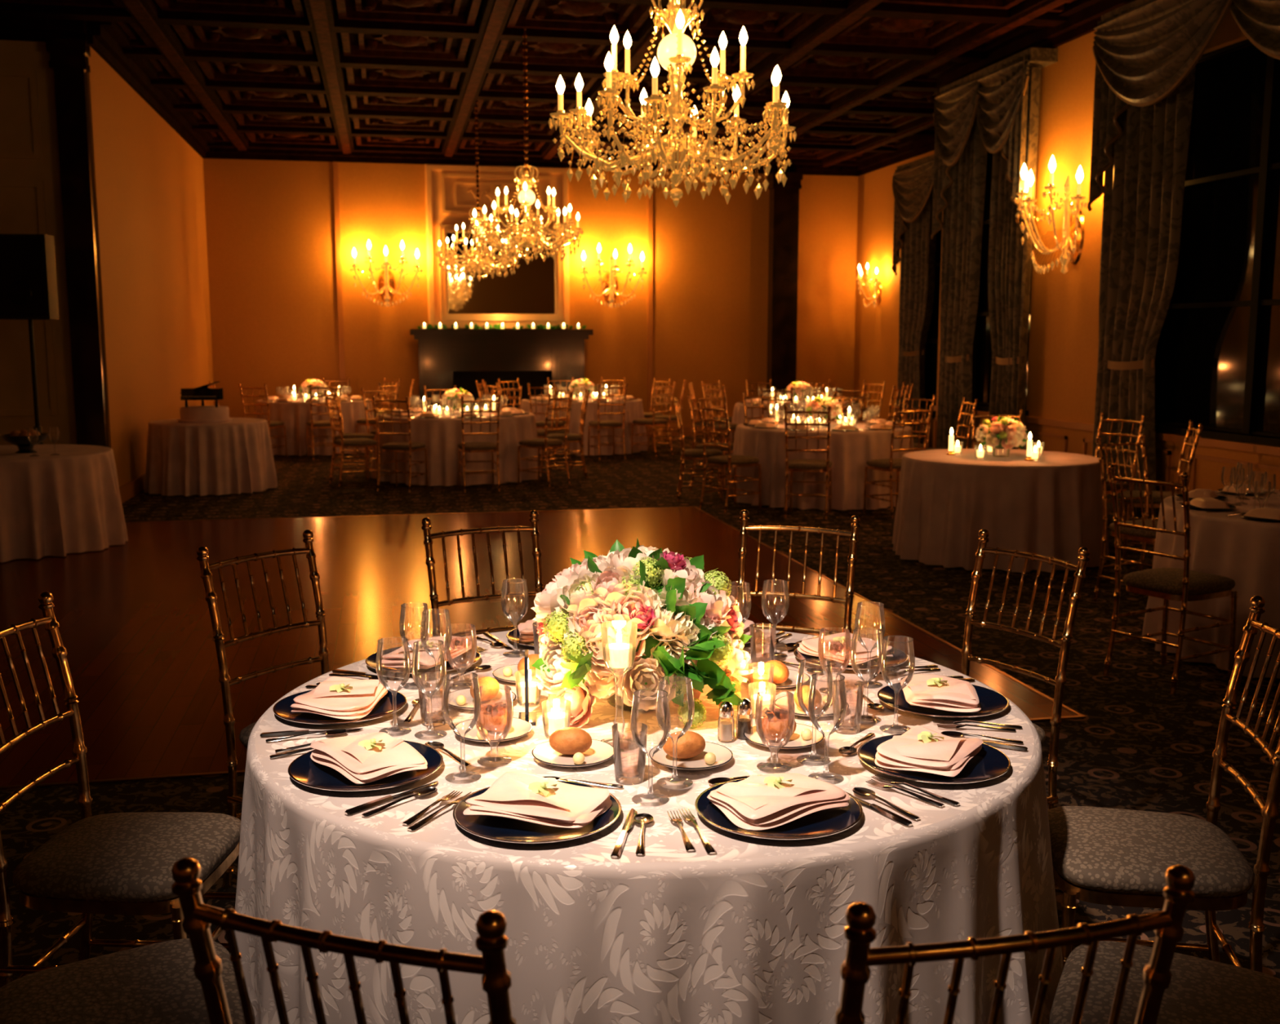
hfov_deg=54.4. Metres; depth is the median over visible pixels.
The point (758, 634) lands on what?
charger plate
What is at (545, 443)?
dining chair
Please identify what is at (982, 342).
window
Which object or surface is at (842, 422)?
votive candle
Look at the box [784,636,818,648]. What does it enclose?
spoon
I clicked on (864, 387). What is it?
dining chair
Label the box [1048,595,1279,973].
dining chair
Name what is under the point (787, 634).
fork
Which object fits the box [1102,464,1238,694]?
dining chair
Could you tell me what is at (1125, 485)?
dining chair
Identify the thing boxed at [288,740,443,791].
charger plate
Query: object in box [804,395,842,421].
floral centerpiece
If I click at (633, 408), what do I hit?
round dining table
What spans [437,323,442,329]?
votive candle
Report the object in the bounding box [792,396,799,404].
votive candle
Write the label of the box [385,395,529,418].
place settings
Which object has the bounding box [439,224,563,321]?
wall mirror
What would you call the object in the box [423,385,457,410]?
dining chair
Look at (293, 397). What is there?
votive candle
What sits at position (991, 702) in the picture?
charger plate
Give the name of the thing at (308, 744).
fork
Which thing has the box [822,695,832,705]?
ball
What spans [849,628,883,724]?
wine glass
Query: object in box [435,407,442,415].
votive candle
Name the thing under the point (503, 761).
water goblet
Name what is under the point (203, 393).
grand piano
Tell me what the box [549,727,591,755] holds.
bread roll
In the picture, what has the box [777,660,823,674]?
spoon
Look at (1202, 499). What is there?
place settings
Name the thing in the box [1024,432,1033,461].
taper candle
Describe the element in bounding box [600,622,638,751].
candle holder
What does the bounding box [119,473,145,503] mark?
baseboard
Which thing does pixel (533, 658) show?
bread roll
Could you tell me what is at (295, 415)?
round dining table
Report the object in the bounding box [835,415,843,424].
votive candle
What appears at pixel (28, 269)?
loudspeaker
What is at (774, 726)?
bread roll
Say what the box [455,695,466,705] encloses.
ball
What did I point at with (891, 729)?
wine glass
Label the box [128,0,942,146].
ceiling
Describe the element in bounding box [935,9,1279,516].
wall
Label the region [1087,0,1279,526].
curtains
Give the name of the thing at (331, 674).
spoon
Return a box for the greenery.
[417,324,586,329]
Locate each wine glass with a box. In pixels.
[26,427,39,456]
[48,426,59,455]
[376,637,411,737]
[399,603,431,689]
[411,640,447,740]
[420,608,452,698]
[442,672,480,784]
[501,578,528,657]
[630,689,671,807]
[655,676,694,789]
[727,582,751,623]
[760,579,789,659]
[796,659,833,766]
[808,673,846,784]
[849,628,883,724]
[853,601,885,688]
[879,635,915,734]
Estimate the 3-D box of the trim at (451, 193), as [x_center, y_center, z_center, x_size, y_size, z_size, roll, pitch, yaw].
[-2.273,-4.247,20.007,2.280,2.560,0.110,-2,8,-11]
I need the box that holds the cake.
[177,405,232,422]
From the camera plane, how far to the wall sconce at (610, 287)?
20.25 m
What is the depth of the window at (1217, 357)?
9.61 m
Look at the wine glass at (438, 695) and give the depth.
3.10 m
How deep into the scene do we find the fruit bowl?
9.63 m
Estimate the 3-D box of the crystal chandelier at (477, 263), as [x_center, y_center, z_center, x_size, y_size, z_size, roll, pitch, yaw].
[-2.020,-4.069,15.487,1.065,2.267,0.996,-2,8,-11]
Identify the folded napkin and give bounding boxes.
[290,676,387,720]
[310,732,427,784]
[381,635,471,669]
[462,772,612,829]
[517,620,540,643]
[706,773,850,831]
[742,618,755,635]
[797,632,893,666]
[875,724,983,777]
[900,674,981,713]
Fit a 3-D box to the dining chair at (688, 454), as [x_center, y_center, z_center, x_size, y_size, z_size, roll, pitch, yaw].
[0.593,-0.642,12.692,0.511,1.038,0.432,0,8,0]
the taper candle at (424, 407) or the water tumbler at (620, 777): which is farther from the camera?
the taper candle at (424, 407)
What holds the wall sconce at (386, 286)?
attached to the wall at (270, 224)
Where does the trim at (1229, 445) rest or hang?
attached to the wall at (1064, 346)
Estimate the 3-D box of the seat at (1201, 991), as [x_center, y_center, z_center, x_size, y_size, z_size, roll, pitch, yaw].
[0.977,0.829,2.117,0.514,1.038,0.432,4,9,26]
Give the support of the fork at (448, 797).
on the banquet table at (750, 931)
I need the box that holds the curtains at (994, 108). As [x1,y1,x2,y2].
[930,47,1057,449]
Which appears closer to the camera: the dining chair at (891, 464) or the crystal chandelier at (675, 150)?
the crystal chandelier at (675, 150)
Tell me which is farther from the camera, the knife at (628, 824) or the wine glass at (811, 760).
the wine glass at (811, 760)
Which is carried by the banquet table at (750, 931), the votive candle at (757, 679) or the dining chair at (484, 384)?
the votive candle at (757, 679)
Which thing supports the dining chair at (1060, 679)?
on the floor
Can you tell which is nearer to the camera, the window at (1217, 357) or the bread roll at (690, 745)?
the bread roll at (690, 745)
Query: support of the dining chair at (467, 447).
on the floor
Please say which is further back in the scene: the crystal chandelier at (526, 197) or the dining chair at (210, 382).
the dining chair at (210, 382)
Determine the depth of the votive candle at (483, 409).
14.75 m
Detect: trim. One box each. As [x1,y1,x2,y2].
[0,0,1135,176]
[0,68,60,444]
[333,161,653,427]
[424,164,569,328]
[933,405,1279,492]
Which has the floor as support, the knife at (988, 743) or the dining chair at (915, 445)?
the dining chair at (915, 445)
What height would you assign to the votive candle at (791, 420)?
0.109 m
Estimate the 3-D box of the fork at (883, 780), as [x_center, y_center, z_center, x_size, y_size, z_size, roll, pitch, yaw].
[0.538,0.541,2.434,0.023,0.011,0.198,-7,11,-42]
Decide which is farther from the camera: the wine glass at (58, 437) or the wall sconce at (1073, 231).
the wall sconce at (1073, 231)
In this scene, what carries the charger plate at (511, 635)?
on the banquet table at (750, 931)
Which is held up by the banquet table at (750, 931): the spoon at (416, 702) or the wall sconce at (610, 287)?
the spoon at (416, 702)
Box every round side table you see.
[0,444,128,562]
[144,417,277,496]
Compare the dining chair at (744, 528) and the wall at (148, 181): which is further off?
the wall at (148, 181)
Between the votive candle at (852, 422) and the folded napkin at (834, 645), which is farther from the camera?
the votive candle at (852, 422)
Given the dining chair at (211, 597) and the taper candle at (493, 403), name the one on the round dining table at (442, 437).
the taper candle at (493, 403)
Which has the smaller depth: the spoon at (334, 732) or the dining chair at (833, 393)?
the spoon at (334, 732)
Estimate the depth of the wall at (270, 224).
20.27 m
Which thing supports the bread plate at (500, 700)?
on the banquet table at (750, 931)
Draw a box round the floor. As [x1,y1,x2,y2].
[0,435,1279,982]
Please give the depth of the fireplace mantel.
19.85 m
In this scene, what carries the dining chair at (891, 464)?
on the floor
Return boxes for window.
[924,210,942,418]
[971,150,1036,415]
[1154,39,1279,446]
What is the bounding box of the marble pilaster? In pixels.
[766,172,803,399]
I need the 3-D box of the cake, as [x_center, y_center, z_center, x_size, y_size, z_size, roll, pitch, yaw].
[-4.680,-1.053,13.383,0.560,0.156,0.560,-2,8,-11]
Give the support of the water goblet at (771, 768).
on the banquet table at (750, 931)
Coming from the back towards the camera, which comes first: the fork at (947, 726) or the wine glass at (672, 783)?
the fork at (947, 726)
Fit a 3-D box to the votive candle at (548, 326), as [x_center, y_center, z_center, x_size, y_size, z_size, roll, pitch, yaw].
[-1.467,-2.973,19.891,0.079,0.104,0.079,-2,8,-11]
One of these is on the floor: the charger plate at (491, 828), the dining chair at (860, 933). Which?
the dining chair at (860, 933)
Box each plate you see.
[272,689,406,724]
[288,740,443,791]
[365,646,480,674]
[448,688,516,710]
[453,717,532,742]
[453,780,621,844]
[492,664,536,683]
[506,627,539,647]
[532,739,613,767]
[648,742,733,770]
[694,778,862,839]
[741,669,809,688]
[743,626,763,644]
[743,723,823,749]
[774,694,848,717]
[793,647,907,670]
[857,733,1010,784]
[877,682,1008,718]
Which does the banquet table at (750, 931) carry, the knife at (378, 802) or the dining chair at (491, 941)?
the knife at (378, 802)
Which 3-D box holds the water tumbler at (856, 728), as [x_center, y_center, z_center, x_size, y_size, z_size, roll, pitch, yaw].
[0.469,0.441,2.814,0.072,0.110,0.072,3,8,21]
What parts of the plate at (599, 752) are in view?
plate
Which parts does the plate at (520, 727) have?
plate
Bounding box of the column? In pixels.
[45,38,109,447]
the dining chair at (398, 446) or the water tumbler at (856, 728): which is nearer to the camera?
the water tumbler at (856, 728)
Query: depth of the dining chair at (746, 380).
18.54 m
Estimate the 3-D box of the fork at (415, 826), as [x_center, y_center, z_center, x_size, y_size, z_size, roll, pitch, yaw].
[-0.368,0.556,2.326,0.023,0.011,0.198,4,9,28]
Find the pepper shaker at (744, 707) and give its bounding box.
[735,698,752,740]
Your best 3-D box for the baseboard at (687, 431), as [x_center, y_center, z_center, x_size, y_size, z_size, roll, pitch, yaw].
[-1.482,-1.304,20.620,10.590,0.160,0.030,-2,8,-11]
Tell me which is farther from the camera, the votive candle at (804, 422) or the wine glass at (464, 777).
the votive candle at (804, 422)
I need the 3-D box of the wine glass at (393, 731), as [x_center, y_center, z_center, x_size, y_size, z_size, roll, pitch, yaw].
[-0.552,0.392,2.792,0.077,0.213,0.077,-3,8,-19]
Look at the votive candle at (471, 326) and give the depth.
19.60 m
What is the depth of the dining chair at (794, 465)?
11.35 m
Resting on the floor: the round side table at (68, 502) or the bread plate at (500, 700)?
the round side table at (68, 502)
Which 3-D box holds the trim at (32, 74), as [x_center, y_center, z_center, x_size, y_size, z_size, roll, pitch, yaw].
[-7.175,-2.151,11.503,3.200,3.850,0.030,-2,8,-11]
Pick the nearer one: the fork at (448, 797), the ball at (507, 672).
the fork at (448, 797)
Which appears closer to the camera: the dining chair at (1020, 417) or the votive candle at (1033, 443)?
the votive candle at (1033, 443)
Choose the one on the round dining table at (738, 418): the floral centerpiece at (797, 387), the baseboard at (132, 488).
the floral centerpiece at (797, 387)
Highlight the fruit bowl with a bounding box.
[0,429,48,453]
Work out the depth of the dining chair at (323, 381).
19.52 m
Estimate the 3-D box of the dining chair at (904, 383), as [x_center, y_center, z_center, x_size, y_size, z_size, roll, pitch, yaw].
[3.477,-1.274,17.238,0.511,1.038,0.432,-1,8,-5]
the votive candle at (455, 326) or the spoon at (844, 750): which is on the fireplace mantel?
the votive candle at (455, 326)
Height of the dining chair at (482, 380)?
1.038 m
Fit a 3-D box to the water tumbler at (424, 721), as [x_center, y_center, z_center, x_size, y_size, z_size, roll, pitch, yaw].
[-0.475,0.433,2.868,0.072,0.110,0.072,-2,8,-14]
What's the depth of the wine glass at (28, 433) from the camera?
9.42 m
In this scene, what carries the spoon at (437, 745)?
on the banquet table at (750, 931)
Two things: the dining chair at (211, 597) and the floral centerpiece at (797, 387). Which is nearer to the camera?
the dining chair at (211, 597)
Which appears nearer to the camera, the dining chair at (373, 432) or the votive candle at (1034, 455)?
the votive candle at (1034, 455)
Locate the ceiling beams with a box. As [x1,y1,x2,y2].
[0,0,1075,167]
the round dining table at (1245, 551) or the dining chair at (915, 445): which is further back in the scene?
the dining chair at (915, 445)
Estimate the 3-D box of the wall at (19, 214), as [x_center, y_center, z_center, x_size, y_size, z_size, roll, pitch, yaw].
[-7.217,-2.319,11.589,3.760,4.660,0.200,-2,8,-11]
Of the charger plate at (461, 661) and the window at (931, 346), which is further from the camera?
the window at (931, 346)
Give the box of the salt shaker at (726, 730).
[717,701,734,742]
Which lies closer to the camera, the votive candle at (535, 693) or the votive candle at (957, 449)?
the votive candle at (535, 693)
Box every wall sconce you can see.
[350,240,422,307]
[578,244,646,308]
[855,262,881,308]
[1014,155,1087,274]
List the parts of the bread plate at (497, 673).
plate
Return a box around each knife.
[260,728,363,737]
[332,669,403,680]
[344,781,438,814]
[483,631,513,649]
[610,808,637,857]
[786,647,797,652]
[844,791,912,826]
[959,678,974,681]
[982,740,1027,751]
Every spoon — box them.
[266,729,347,742]
[328,673,386,680]
[360,786,437,817]
[403,698,427,722]
[425,741,471,766]
[450,665,491,679]
[476,635,503,648]
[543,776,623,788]
[633,813,653,855]
[707,775,759,785]
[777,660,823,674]
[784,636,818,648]
[838,733,875,755]
[852,787,919,820]
[854,690,883,711]
[901,675,963,679]
[941,731,1022,743]
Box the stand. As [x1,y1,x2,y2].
[518,649,536,725]
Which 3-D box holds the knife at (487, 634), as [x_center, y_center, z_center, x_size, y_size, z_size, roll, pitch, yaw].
[-0.416,0.376,3.638,0.019,0.008,0.223,-4,9,-27]
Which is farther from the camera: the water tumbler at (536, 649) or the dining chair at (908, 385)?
the dining chair at (908, 385)
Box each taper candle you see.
[422,396,426,413]
[492,396,495,410]
[773,404,779,424]
[847,406,851,426]
[946,427,955,455]
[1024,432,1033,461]
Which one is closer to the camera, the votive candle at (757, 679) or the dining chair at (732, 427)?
the votive candle at (757, 679)
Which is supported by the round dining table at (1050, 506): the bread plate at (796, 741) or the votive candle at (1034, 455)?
the votive candle at (1034, 455)
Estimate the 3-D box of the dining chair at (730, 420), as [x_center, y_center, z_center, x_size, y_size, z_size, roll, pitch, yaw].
[1.196,-1.377,17.973,0.511,1.038,0.432,7,11,41]
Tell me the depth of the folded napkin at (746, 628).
3.67 m
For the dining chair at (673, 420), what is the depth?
18.16 m
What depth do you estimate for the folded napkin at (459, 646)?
3.35 m
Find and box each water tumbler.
[417,674,446,726]
[532,622,539,654]
[611,723,647,783]
[749,623,776,667]
[832,680,864,733]
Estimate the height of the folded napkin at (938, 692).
0.059 m
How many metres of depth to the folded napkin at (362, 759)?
2.51 m
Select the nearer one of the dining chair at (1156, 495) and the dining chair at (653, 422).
the dining chair at (1156, 495)
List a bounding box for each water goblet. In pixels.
[444,623,476,690]
[474,685,513,767]
[755,690,795,773]
[817,627,850,695]
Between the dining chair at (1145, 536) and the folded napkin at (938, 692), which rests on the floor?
the dining chair at (1145, 536)
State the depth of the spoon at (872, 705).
2.99 m
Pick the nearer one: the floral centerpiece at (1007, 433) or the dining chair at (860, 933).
the dining chair at (860, 933)
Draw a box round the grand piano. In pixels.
[180,381,223,407]
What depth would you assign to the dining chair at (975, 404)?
12.80 m
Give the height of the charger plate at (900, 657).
0.017 m
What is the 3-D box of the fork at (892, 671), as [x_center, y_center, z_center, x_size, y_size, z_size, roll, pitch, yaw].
[0.714,0.418,3.321,0.198,0.011,0.023,-4,9,-27]
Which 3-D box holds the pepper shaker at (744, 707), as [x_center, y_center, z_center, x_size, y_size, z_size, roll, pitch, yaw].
[0.232,0.458,2.764,0.038,0.089,0.038,-2,8,-11]
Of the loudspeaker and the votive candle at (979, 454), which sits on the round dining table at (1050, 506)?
the votive candle at (979, 454)
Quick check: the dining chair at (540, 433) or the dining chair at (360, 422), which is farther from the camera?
the dining chair at (360, 422)
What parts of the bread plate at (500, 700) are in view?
plate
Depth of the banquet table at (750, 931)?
2.26 m
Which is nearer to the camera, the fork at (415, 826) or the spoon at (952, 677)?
the fork at (415, 826)
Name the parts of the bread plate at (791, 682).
plate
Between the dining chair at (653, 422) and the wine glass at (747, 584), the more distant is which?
the dining chair at (653, 422)
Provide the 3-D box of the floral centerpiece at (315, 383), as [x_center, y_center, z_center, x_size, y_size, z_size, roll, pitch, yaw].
[-4.752,-1.793,18.115,0.382,0.314,0.398,2,8,15]
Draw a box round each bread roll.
[470,676,499,702]
[480,705,506,732]
[517,653,539,676]
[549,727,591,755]
[662,731,705,759]
[761,713,796,740]
[763,660,789,684]
[793,685,822,710]
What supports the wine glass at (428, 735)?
on the banquet table at (750, 931)
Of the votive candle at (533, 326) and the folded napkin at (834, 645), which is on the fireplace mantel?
the votive candle at (533, 326)
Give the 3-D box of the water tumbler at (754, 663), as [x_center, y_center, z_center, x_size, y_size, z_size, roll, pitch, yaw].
[0.333,0.363,3.374,0.072,0.110,0.072,7,10,39]
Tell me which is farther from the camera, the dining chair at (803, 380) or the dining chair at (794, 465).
the dining chair at (803, 380)
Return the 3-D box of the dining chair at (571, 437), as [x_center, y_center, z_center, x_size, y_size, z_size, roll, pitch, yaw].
[-0.853,-0.929,14.758,0.511,1.038,0.432,-1,8,-6]
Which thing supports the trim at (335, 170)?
attached to the wall at (270, 224)
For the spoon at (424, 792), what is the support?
on the banquet table at (750, 931)
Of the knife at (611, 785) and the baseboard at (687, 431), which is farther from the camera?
the baseboard at (687, 431)
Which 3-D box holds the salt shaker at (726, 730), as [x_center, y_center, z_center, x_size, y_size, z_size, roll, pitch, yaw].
[0.190,0.461,2.745,0.038,0.089,0.038,-2,8,-11]
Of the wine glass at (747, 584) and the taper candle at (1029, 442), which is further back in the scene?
the taper candle at (1029, 442)
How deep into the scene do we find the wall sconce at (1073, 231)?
11.42 m
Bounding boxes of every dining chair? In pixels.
[0,591,240,987]
[0,938,255,1023]
[171,857,516,1023]
[196,529,328,888]
[208,381,219,405]
[238,383,287,457]
[306,383,342,460]
[322,377,349,396]
[324,389,374,478]
[324,392,378,487]
[355,381,399,455]
[360,386,390,461]
[372,395,428,493]
[373,377,400,430]
[408,379,414,408]
[421,510,543,637]
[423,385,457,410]
[457,395,500,493]
[475,379,488,406]
[483,382,502,410]
[491,385,522,409]
[497,377,521,409]
[516,392,572,487]
[527,383,568,457]
[536,386,574,471]
[546,377,573,396]
[546,389,589,479]
[587,383,627,460]
[600,377,626,395]
[631,382,675,457]
[644,377,671,446]
[651,379,686,451]
[673,397,723,502]
[687,393,733,493]
[688,382,724,448]
[697,401,761,513]
[701,380,732,454]
[704,384,738,462]
[736,510,860,635]
[742,391,777,423]
[745,379,772,399]
[760,386,793,420]
[783,405,832,519]
[802,379,831,397]
[831,391,870,422]
[834,386,866,422]
[834,864,1195,1023]
[861,380,885,421]
[862,404,933,519]
[887,382,913,426]
[888,384,909,421]
[901,393,936,451]
[919,396,977,451]
[961,528,1089,884]
[971,408,1023,449]
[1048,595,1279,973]
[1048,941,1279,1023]
[1093,433,1158,600]
[1094,412,1146,542]
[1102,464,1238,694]
[1119,420,1203,563]
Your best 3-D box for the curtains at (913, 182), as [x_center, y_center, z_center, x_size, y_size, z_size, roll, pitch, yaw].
[4.248,-2.951,17.694,0.424,4.190,2.998,-2,8,-11]
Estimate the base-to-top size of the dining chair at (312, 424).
1.038 m
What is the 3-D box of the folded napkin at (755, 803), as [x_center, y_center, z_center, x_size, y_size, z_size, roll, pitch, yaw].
[0.257,0.523,2.325,0.255,0.054,0.190,-4,9,-29]
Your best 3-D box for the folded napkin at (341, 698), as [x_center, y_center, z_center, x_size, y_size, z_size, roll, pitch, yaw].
[-0.713,0.435,2.970,0.191,0.056,0.255,1,8,8]
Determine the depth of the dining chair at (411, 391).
18.20 m
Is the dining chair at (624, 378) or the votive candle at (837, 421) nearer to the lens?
the votive candle at (837, 421)
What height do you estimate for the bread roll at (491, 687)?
0.058 m
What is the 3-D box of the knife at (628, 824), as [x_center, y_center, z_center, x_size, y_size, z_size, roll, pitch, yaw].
[-0.026,0.572,2.232,0.019,0.008,0.223,1,8,8]
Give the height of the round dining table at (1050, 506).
0.750 m
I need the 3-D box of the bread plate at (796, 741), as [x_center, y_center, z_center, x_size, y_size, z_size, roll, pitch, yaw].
[0.316,0.497,2.743,0.177,0.017,0.177,7,10,40]
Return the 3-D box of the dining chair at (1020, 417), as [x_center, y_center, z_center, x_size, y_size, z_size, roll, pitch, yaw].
[3.010,-0.335,10.484,0.432,1.038,0.511,2,8,12]
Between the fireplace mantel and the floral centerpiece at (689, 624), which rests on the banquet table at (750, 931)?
the floral centerpiece at (689, 624)
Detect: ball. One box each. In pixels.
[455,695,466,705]
[476,728,488,740]
[502,666,512,676]
[573,752,584,764]
[704,752,715,764]
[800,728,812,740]
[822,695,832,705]
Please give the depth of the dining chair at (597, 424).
16.94 m
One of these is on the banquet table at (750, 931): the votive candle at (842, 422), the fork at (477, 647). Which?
the fork at (477, 647)
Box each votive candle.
[291,393,297,400]
[302,394,308,400]
[422,323,426,329]
[431,405,438,413]
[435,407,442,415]
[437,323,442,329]
[443,406,450,415]
[453,323,457,329]
[468,322,474,329]
[482,405,488,413]
[484,323,488,329]
[499,323,505,329]
[515,323,519,329]
[515,671,541,706]
[530,323,535,329]
[541,698,571,738]
[546,323,551,329]
[577,393,583,400]
[747,662,774,695]
[747,681,776,719]
[789,415,797,423]
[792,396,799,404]
[794,417,802,423]
[803,417,811,426]
[815,417,823,427]
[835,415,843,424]
[841,417,849,425]
[846,417,854,426]
[952,440,963,454]
[974,444,986,459]
[986,445,995,453]
[1031,446,1040,461]
[1032,440,1044,455]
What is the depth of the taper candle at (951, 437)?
9.50 m
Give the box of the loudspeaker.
[0,234,59,444]
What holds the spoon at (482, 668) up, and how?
on the banquet table at (750, 931)
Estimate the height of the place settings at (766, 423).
0.205 m
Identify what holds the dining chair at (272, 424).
on the floor
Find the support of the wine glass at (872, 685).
on the banquet table at (750, 931)
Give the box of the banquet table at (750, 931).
[234,629,1063,1023]
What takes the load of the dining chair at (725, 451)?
on the floor
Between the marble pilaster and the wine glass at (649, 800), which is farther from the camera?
the marble pilaster
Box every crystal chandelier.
[435,100,521,280]
[469,28,583,265]
[548,0,796,207]
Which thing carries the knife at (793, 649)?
on the banquet table at (750, 931)
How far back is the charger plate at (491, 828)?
2.24 m
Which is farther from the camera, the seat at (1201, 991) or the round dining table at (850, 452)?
the round dining table at (850, 452)
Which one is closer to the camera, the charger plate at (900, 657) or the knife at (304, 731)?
the knife at (304, 731)
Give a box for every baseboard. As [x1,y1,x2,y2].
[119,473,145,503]
[646,426,730,436]
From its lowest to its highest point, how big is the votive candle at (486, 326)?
0.104 m
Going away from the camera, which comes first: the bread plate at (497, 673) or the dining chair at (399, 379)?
the bread plate at (497, 673)
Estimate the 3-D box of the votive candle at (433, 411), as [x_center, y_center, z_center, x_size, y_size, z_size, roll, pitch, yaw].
[-2.414,-1.203,14.626,0.082,0.109,0.082,-2,8,-11]
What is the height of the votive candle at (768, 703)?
0.087 m
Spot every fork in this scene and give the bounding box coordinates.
[269,747,314,758]
[275,743,311,752]
[305,684,317,688]
[401,791,462,825]
[406,792,471,831]
[476,646,488,651]
[666,810,695,851]
[678,808,716,853]
[756,631,784,645]
[767,633,791,645]
[865,779,944,807]
[871,774,959,805]
[879,664,937,674]
[886,668,940,676]
[933,720,1022,728]
[937,724,1015,731]
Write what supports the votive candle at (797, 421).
on the round dining table at (850, 452)
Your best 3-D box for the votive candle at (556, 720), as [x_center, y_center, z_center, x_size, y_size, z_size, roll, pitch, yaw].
[-0.186,0.457,2.769,0.066,0.087,0.066,-2,8,-11]
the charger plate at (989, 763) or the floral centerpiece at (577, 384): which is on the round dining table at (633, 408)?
the floral centerpiece at (577, 384)
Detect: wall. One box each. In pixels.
[0,40,76,445]
[87,46,213,487]
[203,158,858,426]
[853,150,934,448]
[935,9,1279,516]
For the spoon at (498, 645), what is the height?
0.010 m
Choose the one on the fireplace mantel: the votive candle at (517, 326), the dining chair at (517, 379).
the votive candle at (517, 326)
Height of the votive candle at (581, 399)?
0.109 m
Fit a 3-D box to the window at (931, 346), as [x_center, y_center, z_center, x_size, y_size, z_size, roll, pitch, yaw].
[4.407,-3.026,17.794,0.070,3.410,2.280,-2,8,-11]
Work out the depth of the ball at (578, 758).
2.57 m
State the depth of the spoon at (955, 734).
2.75 m
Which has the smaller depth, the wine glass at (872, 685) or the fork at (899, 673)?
the wine glass at (872, 685)
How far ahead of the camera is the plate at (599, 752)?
2.63 m
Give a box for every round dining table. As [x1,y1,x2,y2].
[255,397,375,456]
[371,409,541,486]
[520,397,647,456]
[728,421,914,511]
[729,400,865,455]
[892,448,1108,573]
[1141,489,1279,678]
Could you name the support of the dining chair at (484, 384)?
on the floor
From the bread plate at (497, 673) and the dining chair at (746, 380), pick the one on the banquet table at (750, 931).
the bread plate at (497, 673)
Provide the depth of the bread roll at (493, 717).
2.77 m
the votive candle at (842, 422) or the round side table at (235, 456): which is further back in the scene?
the round side table at (235, 456)
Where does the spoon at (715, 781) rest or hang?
on the banquet table at (750, 931)
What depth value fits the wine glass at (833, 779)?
2.50 m
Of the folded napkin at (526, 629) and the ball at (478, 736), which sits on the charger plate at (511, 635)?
the folded napkin at (526, 629)
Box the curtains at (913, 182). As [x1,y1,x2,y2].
[891,154,936,444]
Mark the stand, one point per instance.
(530, 717)
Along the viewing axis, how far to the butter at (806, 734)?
2.73 m
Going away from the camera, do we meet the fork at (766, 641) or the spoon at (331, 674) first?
the spoon at (331, 674)
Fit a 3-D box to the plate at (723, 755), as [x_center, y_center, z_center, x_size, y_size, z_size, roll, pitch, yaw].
[0.107,0.516,2.613,0.177,0.017,0.177,-2,8,-14]
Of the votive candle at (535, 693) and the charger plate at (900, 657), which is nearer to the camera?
the votive candle at (535, 693)
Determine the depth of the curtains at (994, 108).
12.70 m
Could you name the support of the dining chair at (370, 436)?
on the floor
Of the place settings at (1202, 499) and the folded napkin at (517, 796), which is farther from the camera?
the place settings at (1202, 499)
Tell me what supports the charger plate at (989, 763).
on the banquet table at (750, 931)
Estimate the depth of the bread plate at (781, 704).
2.96 m
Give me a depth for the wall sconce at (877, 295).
20.28 m
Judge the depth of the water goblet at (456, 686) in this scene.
3.18 m
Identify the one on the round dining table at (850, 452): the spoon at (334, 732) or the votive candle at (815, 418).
the votive candle at (815, 418)
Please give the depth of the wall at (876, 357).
20.38 m
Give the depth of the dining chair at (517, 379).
19.16 m
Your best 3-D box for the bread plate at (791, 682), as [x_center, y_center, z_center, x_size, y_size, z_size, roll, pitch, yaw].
[0.349,0.433,3.207,0.177,0.017,0.177,-5,9,-32]
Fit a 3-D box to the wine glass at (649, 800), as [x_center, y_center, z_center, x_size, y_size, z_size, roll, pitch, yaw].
[0.020,0.450,2.376,0.077,0.213,0.077,0,8,-1]
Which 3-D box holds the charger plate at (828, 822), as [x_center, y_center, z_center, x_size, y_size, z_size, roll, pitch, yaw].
[0.258,0.556,2.322,0.311,0.017,0.311,-3,8,-20]
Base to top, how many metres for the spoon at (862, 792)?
0.010 m
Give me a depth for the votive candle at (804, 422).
12.41 m
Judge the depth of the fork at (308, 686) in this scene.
3.16 m
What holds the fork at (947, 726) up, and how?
on the banquet table at (750, 931)
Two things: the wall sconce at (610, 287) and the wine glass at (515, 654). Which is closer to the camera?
the wine glass at (515, 654)
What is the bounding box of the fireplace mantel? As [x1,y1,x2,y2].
[409,329,593,410]
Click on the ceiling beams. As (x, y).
(829, 31)
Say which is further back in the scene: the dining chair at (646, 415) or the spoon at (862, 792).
the dining chair at (646, 415)
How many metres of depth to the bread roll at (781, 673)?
3.16 m
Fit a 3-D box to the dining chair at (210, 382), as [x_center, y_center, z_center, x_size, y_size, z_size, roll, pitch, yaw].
[-5.787,-1.323,17.586,0.511,1.038,0.432,-4,9,-26]
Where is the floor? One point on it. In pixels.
(135, 628)
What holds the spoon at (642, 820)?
on the banquet table at (750, 931)
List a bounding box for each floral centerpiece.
[299,378,327,398]
[441,387,474,414]
[530,539,754,728]
[568,378,595,399]
[784,381,813,403]
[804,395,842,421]
[974,416,1029,457]
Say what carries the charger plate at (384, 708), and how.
on the banquet table at (750, 931)

